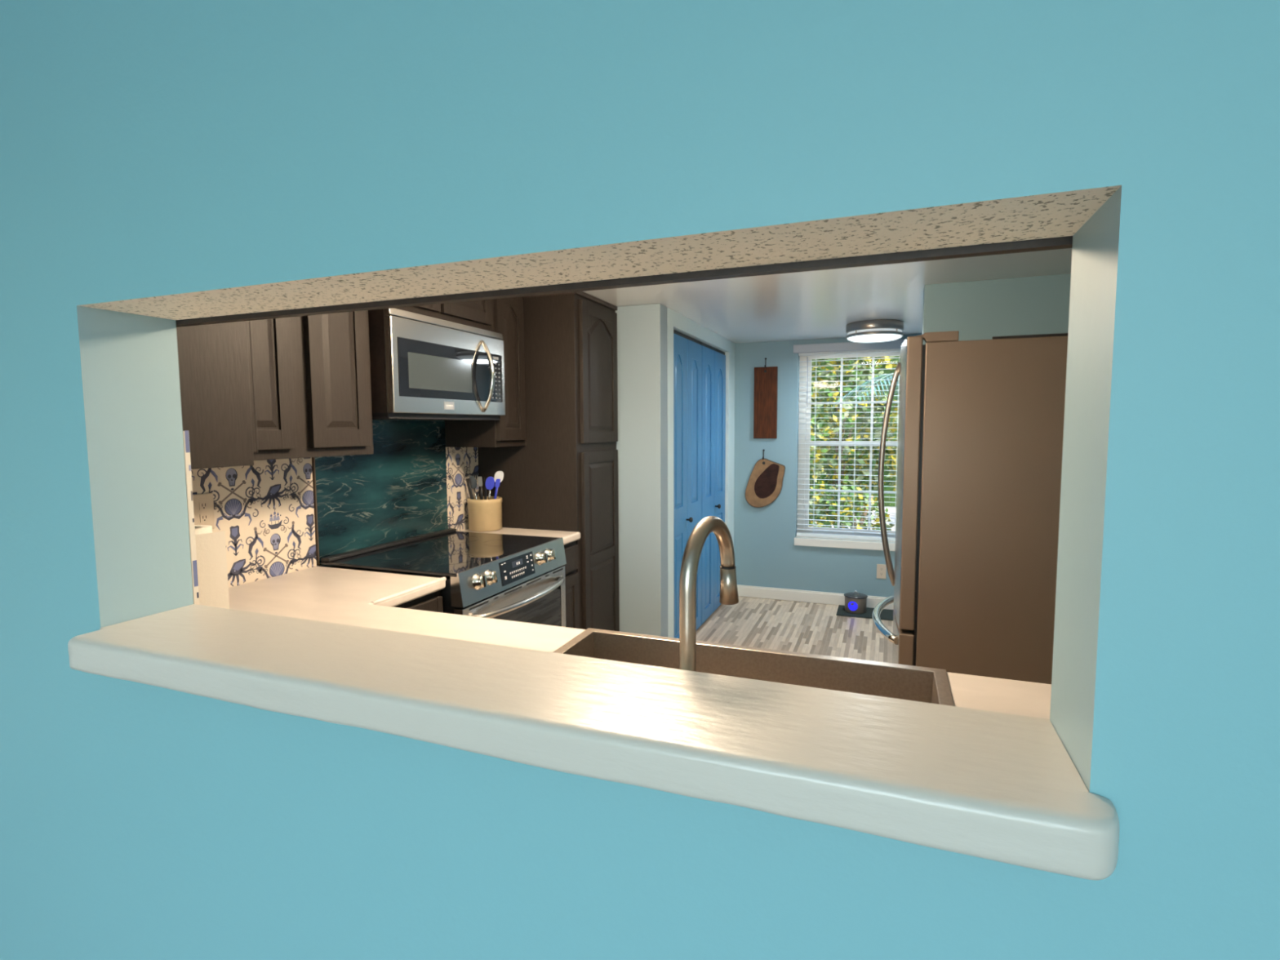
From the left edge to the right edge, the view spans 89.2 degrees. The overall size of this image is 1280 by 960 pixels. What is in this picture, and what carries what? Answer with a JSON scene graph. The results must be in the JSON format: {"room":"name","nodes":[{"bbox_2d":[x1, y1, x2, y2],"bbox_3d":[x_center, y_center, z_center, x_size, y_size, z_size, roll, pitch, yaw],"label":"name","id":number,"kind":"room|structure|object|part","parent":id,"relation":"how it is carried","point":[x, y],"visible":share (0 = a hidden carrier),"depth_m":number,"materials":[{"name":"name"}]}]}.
{"room":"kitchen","nodes":[
{"label":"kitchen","id":0,"kind":"room"},
{"bbox_2d":[316,419,478,567],"bbox_3d":[-1.187,0.148,2.907,0.120,2.138,2.728,1,5,21],"label":"wall","id":1,"kind":"structure","parent":0,"point":[322,565],"depth_m":2.81,"materials":[{"name":"blue paint"}]},
{"bbox_2d":[191,457,316,587],"bbox_3d":[-1.439,0.163,2.075,0.002,0.457,0.960,1,5,21],"label":"wallpaper","id":2,"kind":"object","parent":1,"relation":"attached to","point":[264,509],"visible":0.38,"depth_m":2.32,"materials":[{"name":"beige paper"}]},
{"bbox_2d":[192,493,214,528],"bbox_3d":[-1.427,0.105,2.087,0.007,0.118,0.116,1,5,21],"label":"wall outlet","id":3,"kind":"object","parent":2,"relation":"attached to","point":[203,504],"visible":0.52,"depth_m":2.11,"materials":[{"name":"beige plastic"}]},
{"bbox_2d":[199,501,208,510],"bbox_3d":[-1.417,0.084,2.106,0.001,0.026,0.028,1,5,21],"label":"socket","id":4,"kind":"object","parent":3,"relation":"attached to","point":[203,505],"depth_m":2.10,"materials":[{"name":"beige plastic"}]},
{"bbox_2d":[200,513,208,522],"bbox_3d":[-1.417,0.123,2.109,0.001,0.026,0.028,1,5,21],"label":"socket","id":5,"kind":"object","parent":3,"relation":"attached to","point":[204,517],"depth_m":2.11,"materials":[{"name":"beige plastic"}]},
{"bbox_2d":[251,310,373,460],"bbox_3d":[-1.232,-0.465,2.121,0.319,0.783,0.642,1,5,21],"label":"upper cabinet","id":6,"kind":"object","parent":1,"relation":"attached to","point":[313,372],"visible":0.15,"depth_m":2.12,"materials":[{"name":"paint"}]},
{"bbox_3d":[-1.149,-0.448,1.922,0.021,0.716,0.248,1,5,21],"label":"door","id":7,"kind":"part","parent":6,"relation":"part of","materials":[{"name":"paint"}]},
{"bbox_3d":[-1.036,-0.472,2.218,0.021,0.716,0.250,1,5,21],"label":"door","id":8,"kind":"part","parent":6,"relation":"part of","materials":[{"name":"paint"}]},
{"bbox_2d":[311,420,448,565],"bbox_3d":[-1.120,0.020,2.889,0.011,0.568,0.804,1,5,21],"label":"backsplash panel","id":9,"kind":"object","parent":1,"relation":"attached to","point":[397,491],"visible":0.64,"depth_m":2.86,"materials":[{"name":"teal glass"}]},
{"bbox_2d":[394,299,492,331],"bbox_3d":[-0.976,-0.793,2.769,0.319,0.238,0.793,1,5,21],"label":"upper cabinet","id":10,"kind":"object","parent":1,"relation":"attached to","point":[477,313],"visible":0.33,"depth_m":2.86,"materials":[{"name":"paint"}]},
{"bbox_3d":[-0.904,-0.773,2.540,0.021,0.171,0.355,1,5,21],"label":"door","id":11,"kind":"part","parent":10,"relation":"part of","materials":[{"name":"paint"}]},
{"bbox_2d":[368,307,505,420],"bbox_3d":[-0.911,-0.464,2.780,0.418,0.408,0.748,1,5,21],"label":"microwave","id":12,"kind":"object","parent":10,"relation":"attached to","point":[423,367],"visible":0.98,"depth_m":2.59,"materials":[{"name":"silver metal"}]},
{"bbox_3d":[-1.089,-0.445,2.450,0.321,0.385,0.002,1,5,21],"label":"panel","id":13,"kind":"part","parent":12,"relation":"part of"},
{"bbox_3d":[-0.793,-0.444,2.679,0.002,0.218,0.578,1,5,21],"label":"door glass","id":14,"kind":"part","parent":12,"relation":"part of","materials":[{"name":"black glass"}]},
{"bbox_3d":[-0.679,-0.465,2.898,0.069,0.320,0.022,1,5,21],"label":"handle","id":15,"kind":"part","parent":12,"relation":"part of","materials":[{"name":"silver metal"}]},
{"bbox_3d":[-0.669,-0.471,3.001,0.002,0.218,0.111,1,5,21],"label":"control panel","id":16,"kind":"part","parent":12,"relation":"part of","materials":[{"name":"black glass"}]},
{"bbox_3d":[-0.770,-0.802,2.889,0.021,0.171,0.355,1,5,21],"label":"door","id":17,"kind":"part","parent":10,"relation":"part of","materials":[{"name":"paint"}]},
{"bbox_2d":[445,447,479,531],"bbox_3d":[-0.929,0.052,3.402,0.002,0.457,0.282,1,5,21],"label":"wallpaper","id":18,"kind":"object","parent":1,"relation":"attached to","point":[462,463],"visible":0.77,"depth_m":3.38,"materials":[{"name":"beige paper"}]},
{"bbox_2d":[444,296,525,447],"bbox_3d":[-0.782,-0.563,3.292,0.319,0.783,0.278,1,5,21],"label":"upper cabinet","id":19,"kind":"object","parent":1,"relation":"attached to","point":[507,313],"visible":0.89,"depth_m":3.21,"materials":[{"name":"paint"}]},
{"bbox_3d":[-0.646,-0.557,3.230,0.021,0.716,0.240,1,5,21],"label":"door","id":20,"kind":"part","parent":19,"relation":"part of","materials":[{"name":"paint"}]},
{"bbox_2d":[0,0,1279,959],"bbox_3d":[-0.266,0.148,0.994,6.000,2.440,0.171,1,5,21],"label":"wall","id":21,"kind":"structure","parent":0,"point":[162,162],"depth_m":0.81,"materials":[{"name":"teal paint"}]},
{"bbox_2d":[182,430,199,604],"bbox_3d":[-1.019,0.160,1.385,0.195,0.529,0.011,1,5,21],"label":"wallpaper","id":22,"kind":"object","parent":21,"relation":"attached to","point":[185,433],"visible":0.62,"depth_m":1.34,"materials":[{"name":"beige paper"}]},
{"bbox_2d":[176,320,258,469],"bbox_3d":[-1.309,-0.424,1.621,0.534,0.783,0.332,1,5,21],"label":"upper cabinet","id":23,"kind":"object","parent":21,"relation":"attached to","point":[216,372],"visible":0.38,"depth_m":1.60,"materials":[{"name":"paint"}]},
{"bbox_3d":[-1.102,-0.430,1.707,0.193,0.715,0.021,1,5,21],"label":"door","id":24,"kind":"part","parent":23,"relation":"part of","materials":[{"name":"paint"}]},
{"bbox_2d":[67,604,1119,880],"bbox_3d":[-0.244,0.316,0.966,1.555,0.060,0.232,1,5,21],"label":"ledge","id":25,"kind":"object","parent":21,"relation":"attached to","point":[997,786],"visible":1,"depth_m":0.81,"materials":[{"name":"grey paint"}]},
{"bbox_2d":[175,235,1072,327],"bbox_3d":[-0.159,-0.315,1.019,2.028,0.043,0.019,1,5,21],"label":"trim","id":26,"kind":"structure","parent":21,"relation":"attached to","point":[1060,242],"depth_m":0.93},
{"bbox_2d":[615,303,667,636],"bbox_3d":[-0.309,0.058,3.956,0.967,2.138,0.134,1,5,21],"label":"wall","id":27,"kind":"structure","parent":0,"point":[642,445],"depth_m":3.76,"materials":[{"name":"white paint"}]},
{"bbox_2d":[667,307,734,637],"bbox_3d":[0.419,-0.006,4.691,0.134,2.138,1.763,1,5,21],"label":"wall","id":28,"kind":"structure","parent":0,"point":[677,322],"depth_m":4.10,"materials":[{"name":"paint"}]},
{"bbox_2d":[673,329,702,638],"bbox_3d":[0.320,0.070,4.293,0.073,2.028,0.706,1,5,21],"label":"door","id":29,"kind":"structure","parent":28,"relation":"in","point":[687,351],"depth_m":4.24,"materials":[{"name":"blue wood"}]},
{"bbox_3d":[0.327,0.263,4.285,0.043,0.036,0.036,1,5,21],"label":"knob","id":30,"kind":"part","parent":29,"relation":"part of","materials":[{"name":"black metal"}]},
{"bbox_2d":[701,342,725,624],"bbox_3d":[0.576,0.015,4.960,0.073,2.028,0.706,1,5,21],"label":"door","id":31,"kind":"structure","parent":28,"relation":"in","point":[713,360],"depth_m":4.92,"materials":[{"name":"blue wood"}]},
{"bbox_2d":[696,595,893,663],"bbox_3d":[0.640,1.229,3.299,3.500,0.100,4.699,1,5,21],"label":"floor","id":32,"kind":"structure","parent":0,"point":[809,628],"depth_m":4.62,"materials":[{"name":"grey wood"}]},
{"bbox_2d":[394,590,442,612],"bbox_3d":[-1.043,0.832,2.300,0.607,0.872,0.359,1,5,21],"label":"base cabinet","id":33,"kind":"object","parent":32,"relation":"on","point":[433,602],"visible":0.11,"depth_m":2.25,"materials":[{"name":"paint"}]},
{"bbox_3d":[-0.767,0.488,2.179,0.019,0.125,0.305,1,5,21],"label":"drawer","id":34,"kind":"part","parent":33,"relation":"part of","materials":[{"name":"paint"}]},
{"bbox_2d":[320,528,566,626],"bbox_3d":[-0.760,0.753,2.814,0.733,0.944,0.802,1,5,21],"label":"range","id":35,"kind":"object","parent":32,"relation":"on","point":[518,578],"visible":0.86,"depth_m":2.66,"materials":[{"name":"black"}]},
{"bbox_3d":[-1.085,0.281,2.899,0.041,0.014,0.800,1,5,21],"label":"rail","id":36,"kind":"part","parent":35,"relation":"part of","materials":[{"name":"black"}]},
{"bbox_2d":[320,531,559,576],"bbox_3d":[-0.809,0.301,2.795,0.635,0.012,0.802,1,5,21],"label":"cooktop","id":37,"kind":"object","parent":35,"relation":"in","point":[435,553],"depth_m":2.67,"materials":[{"name":"black glass"}]},
{"bbox_3d":[-0.590,0.377,2.402,0.035,0.061,0.061,1,5,21],"label":"knob","id":38,"kind":"part","parent":35,"relation":"part of","materials":[{"name":"silver metal"}]},
{"bbox_3d":[-0.563,0.371,2.473,0.035,0.061,0.061,1,5,21],"label":"knob","id":39,"kind":"part","parent":35,"relation":"part of","materials":[{"name":"silver metal"}]},
{"bbox_3d":[-0.513,0.362,2.686,0.052,0.124,0.794,1,5,21],"label":"control panel","id":40,"kind":"part","parent":35,"relation":"part of","materials":[{"name":"silver metal"}]},
{"bbox_3d":[-0.511,0.722,2.716,0.042,0.579,0.788,1,5,21],"label":"oven door","id":41,"kind":"part","parent":35,"relation":"part of","materials":[{"name":"silver metal"}]},
{"bbox_3d":[-0.459,0.481,2.675,0.085,0.025,0.698,1,5,21],"label":"oven handle","id":42,"kind":"part","parent":35,"relation":"part of","materials":[{"name":"silver metal"}]},
{"bbox_3d":[-0.425,0.341,2.830,0.035,0.061,0.061,1,5,21],"label":"knob","id":43,"kind":"part","parent":35,"relation":"part of","materials":[{"name":"silver metal"}]},
{"bbox_3d":[-0.398,0.335,2.903,0.035,0.061,0.061,1,5,21],"label":"knob","id":44,"kind":"part","parent":35,"relation":"part of","materials":[{"name":"silver metal"}]},
{"bbox_2d":[477,291,619,631],"bbox_3d":[-0.497,0.083,3.672,0.616,2.137,0.526,1,5,21],"label":"pantry cabinet","id":45,"kind":"object","parent":32,"relation":"on","point":[564,477],"visible":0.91,"depth_m":3.39,"materials":[{"name":"paint"}]},
{"bbox_3d":[-0.507,-0.971,3.588,0.606,0.022,0.526,1,5,21],"label":"molding","id":46,"kind":"part","parent":45,"relation":"part of","materials":[{"name":"brown wood"}]},
{"bbox_3d":[-0.220,-0.570,3.522,0.021,0.730,0.450,1,5,21],"label":"door","id":47,"kind":"part","parent":45,"relation":"part of","materials":[{"name":"paint"}]},
{"bbox_3d":[-0.214,0.443,3.604,0.021,1.208,0.450,1,5,21],"label":"door","id":48,"kind":"part","parent":45,"relation":"part of","materials":[{"name":"paint"}]},
{"bbox_2d":[562,540,578,628],"bbox_3d":[-0.639,0.744,3.351,0.607,0.872,0.270,1,5,21],"label":"base cabinet","id":49,"kind":"object","parent":32,"relation":"on","point":[571,576],"visible":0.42,"depth_m":3.27,"materials":[{"name":"paint"}]},
{"bbox_2d":[460,527,580,544],"bbox_3d":[-0.638,0.288,3.311,0.616,0.040,0.275,1,5,21],"label":"countertop","id":50,"kind":"structure","parent":49,"relation":"on","point":[568,537],"depth_m":3.30,"materials":[{"name":"laminate"}]},
{"bbox_2d":[466,496,502,531],"bbox_3d":[-0.815,0.177,3.413,0.180,0.166,0.180,1,5,21],"label":"utensil crock","id":51,"kind":"object","parent":50,"relation":"on","point":[484,515],"visible":0.95,"depth_m":3.34,"materials":[{"name":"ceramic"}]},
{"bbox_2d":[465,478,474,499],"bbox_3d":[-0.875,0.117,3.394,0.068,0.254,0.015,-1,5,-13],"label":"spatula","id":52,"kind":"object","parent":51,"relation":"in","point":[468,482],"visible":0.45,"depth_m":3.38,"materials":[{"name":"black"}]},
{"bbox_2d":[469,475,477,499],"bbox_3d":[-0.867,0.110,3.424,0.070,0.263,0.020,0,5,8],"label":"serving spoon","id":53,"kind":"object","parent":51,"relation":"in","point":[473,481],"visible":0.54,"depth_m":3.42,"materials":[{"name":"silver metal"}]},
{"bbox_2d":[469,475,476,488],"bbox_3d":[-0.881,0.013,3.418,0.042,0.069,0.012,-1,5,-12],"label":"spoon bowl","id":54,"kind":"object","parent":53,"relation":"on","point":[473,481],"depth_m":3.42,"materials":[{"name":"black"}]},
{"bbox_3d":[-0.858,0.142,3.422,0.052,0.199,0.008,1,5,16],"label":"handle","id":55,"kind":"part","parent":53,"relation":"part of","materials":[{"name":"silver metal"}]},
{"bbox_2d":[477,476,483,499],"bbox_3d":[-0.825,0.112,3.376,0.025,0.263,0.042,1,5,21],"label":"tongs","id":56,"kind":"object","parent":51,"relation":"in","point":[479,478],"visible":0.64,"depth_m":3.36,"materials":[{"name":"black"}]},
{"bbox_3d":[-0.823,0.135,3.383,0.019,0.217,0.032,1,5,21],"label":"handle","id":57,"kind":"part","parent":56,"relation":"part of","materials":[{"name":"black"}]},
{"bbox_2d":[484,477,486,499],"bbox_3d":[-0.819,0.113,3.436,0.014,0.252,0.034,-1,5,-7],"label":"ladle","id":58,"kind":"object","parent":51,"relation":"in","point":[485,478],"visible":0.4,"depth_m":3.43,"materials":[{"name":"black plastic"}]},
{"bbox_2d":[485,476,494,499],"bbox_3d":[-0.780,0.112,3.382,0.046,0.263,0.040,-1,5,-11],"label":"spoon","id":59,"kind":"object","parent":51,"relation":"in","point":[490,482],"visible":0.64,"depth_m":3.36,"materials":[{"name":"blue plastic"}]},
{"bbox_3d":[-0.790,0.143,3.387,0.039,0.200,0.007,4,6,44],"label":"handle","id":60,"kind":"part","parent":59,"relation":"part of","materials":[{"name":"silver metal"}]},
{"bbox_2d":[485,476,494,489],"bbox_3d":[-0.778,0.016,3.364,0.046,0.069,0.020,-1,5,-12],"label":"spoon bowl","id":61,"kind":"object","parent":59,"relation":"on","point":[490,482],"depth_m":3.36,"materials":[{"name":"blue plastic"}]},
{"bbox_2d":[493,479,500,498],"bbox_3d":[-0.763,0.118,3.409,0.062,0.248,0.010,0,5,-2],"label":"spatula","id":62,"kind":"object","parent":51,"relation":"in","point":[497,481],"visible":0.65,"depth_m":3.40,"materials":[{"name":"blue plastic"}]},
{"bbox_3d":[-0.768,0.137,3.411,0.051,0.208,0.008,0,5,-1],"label":"handle","id":63,"kind":"part","parent":62,"relation":"part of","materials":[{"name":"blue plastic"}]},
{"bbox_3d":[-0.747,0.016,3.401,0.029,0.044,0.008,-1,5,-13],"label":"blade","id":64,"kind":"part","parent":62,"relation":"part of","materials":[{"name":"blue plastic"}]},
{"bbox_2d":[493,471,503,496],"bbox_3d":[-0.760,0.095,3.445,0.079,0.286,0.021,-3,5,-26],"label":"server","id":65,"kind":"object","parent":51,"relation":"in","point":[499,474],"visible":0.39,"depth_m":3.44,"materials":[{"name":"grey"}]},
{"bbox_3d":[-0.369,0.401,3.214,0.019,0.125,0.240,1,5,21],"label":"drawer","id":66,"kind":"part","parent":49,"relation":"part of","materials":[{"name":"paint"}]},
{"bbox_3d":[-0.366,0.775,3.245,0.020,0.585,0.240,1,5,21],"label":"door","id":67,"kind":"part","parent":49,"relation":"part of","materials":[{"name":"paint"}]},
{"bbox_2d":[835,604,893,620],"bbox_3d":[1.749,1.027,5.023,0.420,0.009,0.285,1,5,21],"label":"floor mat","id":68,"kind":"object","parent":32,"relation":"on","point":[886,614],"visible":0.56,"depth_m":4.96,"materials":[{"name":"grey"}]},
{"bbox_2d":[844,591,867,613],"bbox_3d":[1.677,0.941,5.044,0.178,0.160,0.178,1,5,21],"label":"canister","id":69,"kind":"object","parent":68,"relation":"on","point":[855,602],"visible":1,"depth_m":4.98,"materials":[{"name":"grey metal"}]},
{"bbox_3d":[1.677,0.892,5.040,0.178,0.018,0.178,1,5,21],"label":"lid","id":70,"kind":"part","parent":69,"relation":"part of","materials":[{"name":"grey metal"}]},
{"bbox_2d":[871,330,1067,684],"bbox_3d":[1.517,0.310,2.803,0.953,1.796,0.812,1,5,21],"label":"refrigerator","id":71,"kind":"object","parent":32,"relation":"on","point":[980,426],"visible":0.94,"depth_m":2.44,"materials":[{"name":"grey metal"}]},
{"bbox_3d":[1.130,0.626,2.979,0.119,0.034,0.718,1,5,21],"label":"drawer handle","id":72,"kind":"part","parent":71,"relation":"part of","materials":[{"name":"silver metal"}]},
{"bbox_3d":[1.106,-0.021,2.880,0.092,0.993,0.023,1,5,21],"label":"handle","id":73,"kind":"part","parent":71,"relation":"part of","materials":[{"name":"silver metal"}]},
{"bbox_3d":[1.142,-0.028,2.973,0.092,0.993,0.023,1,5,21],"label":"handle","id":74,"kind":"part","parent":71,"relation":"part of","materials":[{"name":"silver metal"}]},
{"bbox_3d":[1.263,-0.025,3.092,0.074,1.148,0.403,1,5,21],"label":"door","id":75,"kind":"part","parent":71,"relation":"part of","materials":[{"name":"silver metal"}]},
{"bbox_3d":[1.195,0.853,2.972,0.074,0.547,0.812,1,5,21],"label":"freezer drawer","id":76,"kind":"part","parent":71,"relation":"part of","materials":[{"name":"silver metal"}]},
{"bbox_3d":[1.117,0.006,2.712,0.074,1.148,0.403,1,5,21],"label":"door","id":77,"kind":"part","parent":71,"relation":"part of","materials":[{"name":"silver metal"}]},
{"bbox_2d":[991,333,1068,339],"bbox_3d":[1.593,-0.549,2.605,0.368,0.022,0.408,1,5,21],"label":"baking tray","id":78,"kind":"object","parent":71,"relation":"on","point":[1057,334],"visible":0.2,"depth_m":2.44,"materials":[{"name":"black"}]},
{"bbox_3d":[0.217,0.907,1.300,2.480,0.872,0.607,1,5,21],"label":"base cabinet","id":79,"kind":"object","parent":32,"relation":"on","visible":0},
{"bbox_2d":[228,566,1051,719],"bbox_3d":[0.020,0.429,1.528,3.124,0.043,0.977,1,5,21],"label":"countertop","id":80,"kind":"structure","parent":79,"relation":"on","point":[356,597],"depth_m":1.85,"materials":[{"name":"laminate"}]},
{"bbox_2d":[194,524,229,608],"bbox_3d":[-1.133,0.262,1.634,0.136,0.289,0.130,1,5,21],"label":"paper towel roll","id":81,"kind":"object","parent":80,"relation":"on","point":[211,547],"visible":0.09,"depth_m":1.62,"materials":[{"name":"grey paper"}]},
{"bbox_2d":[679,515,738,671],"bbox_3d":[0.139,0.252,1.145,0.115,0.376,0.241,1,5,21],"label":"faucet","id":82,"kind":"object","parent":80,"relation":"on","point":[698,536],"visible":0.71,"depth_m":1.07,"materials":[{"name":"silver metal"}]},
{"bbox_2d":[552,627,954,706],"bbox_3d":[0.183,0.524,1.358,0.859,0.209,0.462,1,5,21],"label":"sink","id":83,"kind":"object","parent":80,"relation":"in","point":[903,682],"visible":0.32,"depth_m":1.52,"materials":[{"name":"metal"}]},
{"bbox_2d":[583,248,1071,343],"bbox_3d":[0.614,-1.015,3.149,3.350,0.120,4.648,1,5,21],"label":"ceiling","id":84,"kind":"structure","parent":0,"point":[818,304],"depth_m":3.42,"materials":[{"name":"white paint"}]},
{"bbox_2d":[845,319,903,342],"bbox_3d":[1.594,-1.004,4.411,0.370,0.115,0.370,1,5,21],"label":"ceiling light","id":85,"kind":"object","parent":84,"relation":"attached to","point":[878,330],"visible":1,"depth_m":4.27,"materials":[{"name":"silver metal"}]},
{"bbox_3d":[1.594,-0.988,4.412,0.350,0.034,0.350,1,5,21],"label":"glass","id":86,"kind":"part","parent":85,"relation":"part of","materials":[{"name":"grey"}]},
{"bbox_2d":[847,333,902,342],"bbox_3d":[1.595,-0.958,4.415,0.349,0.023,0.349,1,5,21],"label":"diffuser","id":87,"kind":"object","parent":85,"relation":"attached to","point":[861,338],"depth_m":4.33,"materials":[{"name":"white glass"}]},
{"bbox_2d":[733,333,922,597],"bbox_3d":[1.447,-0.063,5.322,3.300,2.138,0.155,1,5,21],"label":"wall","id":88,"kind":"structure","parent":0,"point":[766,554],"depth_m":5.36,"materials":[{"name":"blue paint"}]},
{"bbox_2d":[737,584,893,609],"bbox_3d":[1.789,0.970,5.185,2.114,0.096,0.015,1,5,21],"label":"baseboard","id":89,"kind":"structure","parent":88,"relation":"attached to","point":[824,597],"depth_m":5.36,"materials":[{"name":"white paint"}]},
{"bbox_2d":[794,351,900,551],"bbox_3d":[1.720,-0.249,5.182,0.916,1.589,0.162,1,5,21],"label":"window","id":90,"kind":"structure","parent":88,"relation":"in","point":[804,434],"depth_m":5.29,"materials":[{"name":"white paint"}]},
{"bbox_3d":[1.714,0.509,5.218,0.916,0.072,0.106,1,5,21],"label":"sill","id":91,"kind":"part","parent":90,"relation":"part of","materials":[{"name":"white paint"}]},
{"bbox_2d":[793,339,904,541],"bbox_3d":[1.703,-0.302,5.134,0.970,1.554,0.092,1,5,21],"label":"window blind","id":92,"kind":"object","parent":90,"relation":"attached to","point":[844,348],"visible":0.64,"depth_m":5.15,"materials":[{"name":"grey plastic"}]},
{"bbox_3d":[1.420,-0.283,5.263,0.003,1.443,0.056,1,5,21],"label":"ladder cord","id":93,"kind":"part","parent":92,"relation":"part of","materials":[{"name":"white fabric"}]},
{"bbox_3d":[1.713,0.458,5.213,0.888,0.026,0.044,1,5,21],"label":"rail","id":94,"kind":"part","parent":92,"relation":"part of","materials":[{"name":"white plastic"}]},
{"bbox_3d":[1.709,-0.276,5.153,0.003,1.443,0.056,1,5,21],"label":"ladder cord","id":95,"kind":"part","parent":92,"relation":"part of","materials":[{"name":"white fabric"}]},
{"bbox_3d":[1.999,-0.268,5.042,0.003,1.443,0.056,1,5,21],"label":"ladder cord","id":96,"kind":"part","parent":92,"relation":"part of","materials":[{"name":"white fabric"}]},
{"bbox_3d":[1.736,0.061,5.245,0.784,0.749,0.025,1,5,21],"label":"sash","id":97,"kind":"part","parent":90,"relation":"part of","materials":[{"name":"white paint"}]},
{"bbox_3d":[1.741,-0.646,5.212,0.784,0.745,0.024,1,5,21],"label":"sash","id":98,"kind":"part","parent":90,"relation":"part of","materials":[{"name":"white paint"}]},
{"bbox_2d":[876,564,886,578],"bbox_3d":[1.908,0.723,5.123,0.070,0.115,0.007,1,5,21],"label":"wall outlet","id":99,"kind":"object","parent":88,"relation":"attached to","point":[881,568],"visible":0.91,"depth_m":5.12,"materials":[{"name":"beige plastic"}]},
{"bbox_3d":[1.024,-0.956,5.303,0.016,0.089,0.042,1,5,21],"label":"wall hook","id":100,"kind":"object","parent":88,"relation":"attached to","visible":0},
{"bbox_2d":[753,366,777,438],"bbox_3d":[1.032,-0.634,5.332,0.190,0.584,0.019,1,5,21],"label":"cutting board","id":101,"kind":"object","parent":100,"relation":"hanging from","point":[765,403],"visible":1,"depth_m":5.32,"materials":[{"name":"brown wood"}]},
{"bbox_3d":[1.020,-0.209,5.367,0.016,0.089,0.042,1,5,21],"label":"wall hook","id":102,"kind":"object","parent":88,"relation":"attached to","visible":0},
{"bbox_2d":[745,458,785,507],"bbox_3d":[1.037,0.028,5.386,0.330,0.413,0.019,1,5,21],"label":"cutting board","id":103,"kind":"object","parent":102,"relation":"hanging from","point":[765,483],"visible":1,"depth_m":5.38,"materials":[{"name":"brown wood"}]},
{"bbox_2d":[922,273,1071,344],"bbox_3d":[1.850,0.111,3.172,0.904,2.138,0.115,1,5,21],"label":"wall","id":104,"kind":"structure","parent":0,"point":[984,309],"depth_m":3.09,"materials":[{"name":"blue paint"}]},
{"label":"outside","id":105,"kind":"structure","parent":0,"visible":0},
{"bbox_2d":[810,506,896,530],"bbox_3d":[5.071,0.615,13.306,28.000,0.150,17.170,1,5,21],"label":"ground","id":106,"kind":"structure","parent":105,"point":[890,509],"depth_m":11.83,"materials":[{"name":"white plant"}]},
{"bbox_2d":[808,388,828,522],"bbox_3d":[1.619,-0.235,7.879,1.297,2.475,1.055,1,5,21],"label":"shrub","id":107,"kind":"object","parent":106,"relation":"on","point":[820,454],"visible":0.07,"depth_m":7.61,"materials":[{"name":"green plant"}]},
{"bbox_2d":[808,356,891,526],"bbox_3d":[2.797,-0.779,9.635,1.794,3.264,1.470,1,5,21],"label":"tree","id":108,"kind":"object","parent":106,"relation":"on","point":[849,459],"visible":0.25,"depth_m":9.18,"materials":[{"name":"green plant"}]},
{"bbox_3d":[2.780,-0.390,9.817,1.016,2.458,0.494,-1,5,-11],"label":"stem","id":109,"kind":"part","parent":108,"relation":"part of","materials":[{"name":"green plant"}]},
{"bbox_2d":[808,485,893,530],"bbox_3d":[2.204,0.558,6.975,1.010,1.040,0.822,1,5,21],"label":"shrub","id":110,"kind":"object","parent":106,"relation":"on","point":[818,495],"visible":0.34,"depth_m":6.83,"materials":[{"name":"green plant"}]},
{"bbox_3d":[2.375,0.617,6.967,0.323,0.924,0.367,4,6,43],"label":"stem","id":111,"kind":"part","parent":110,"relation":"part of","materials":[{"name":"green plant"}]},
{"bbox_2d":[810,355,900,506],"bbox_3d":[4.760,-2.543,13.339,11.633,6.688,1.433,1,5,21],"label":"hedge","id":112,"kind":"object","parent":106,"relation":"on","point":[886,477],"visible":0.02,"depth_m":13.23,"materials":[{"name":"green plant"}]},
{"bbox_2d":[832,373,899,409],"bbox_3d":[3.113,-0.048,7.002,2.026,2.223,2.057,1,5,21],"label":"palm","id":113,"kind":"object","parent":106,"relation":"on","point":[884,375],"visible":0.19,"depth_m":7.09,"materials":[{"name":"green plant"}]},
{"bbox_2d":[886,389,899,502],"bbox_3d":[3.910,-0.401,8.496,1.304,2.682,1.049,1,5,21],"label":"shrub","id":114,"kind":"object","parent":106,"relation":"on","point":[893,465],"visible":0.06,"depth_m":8.65,"materials":[{"name":"green plant"}]}
]}

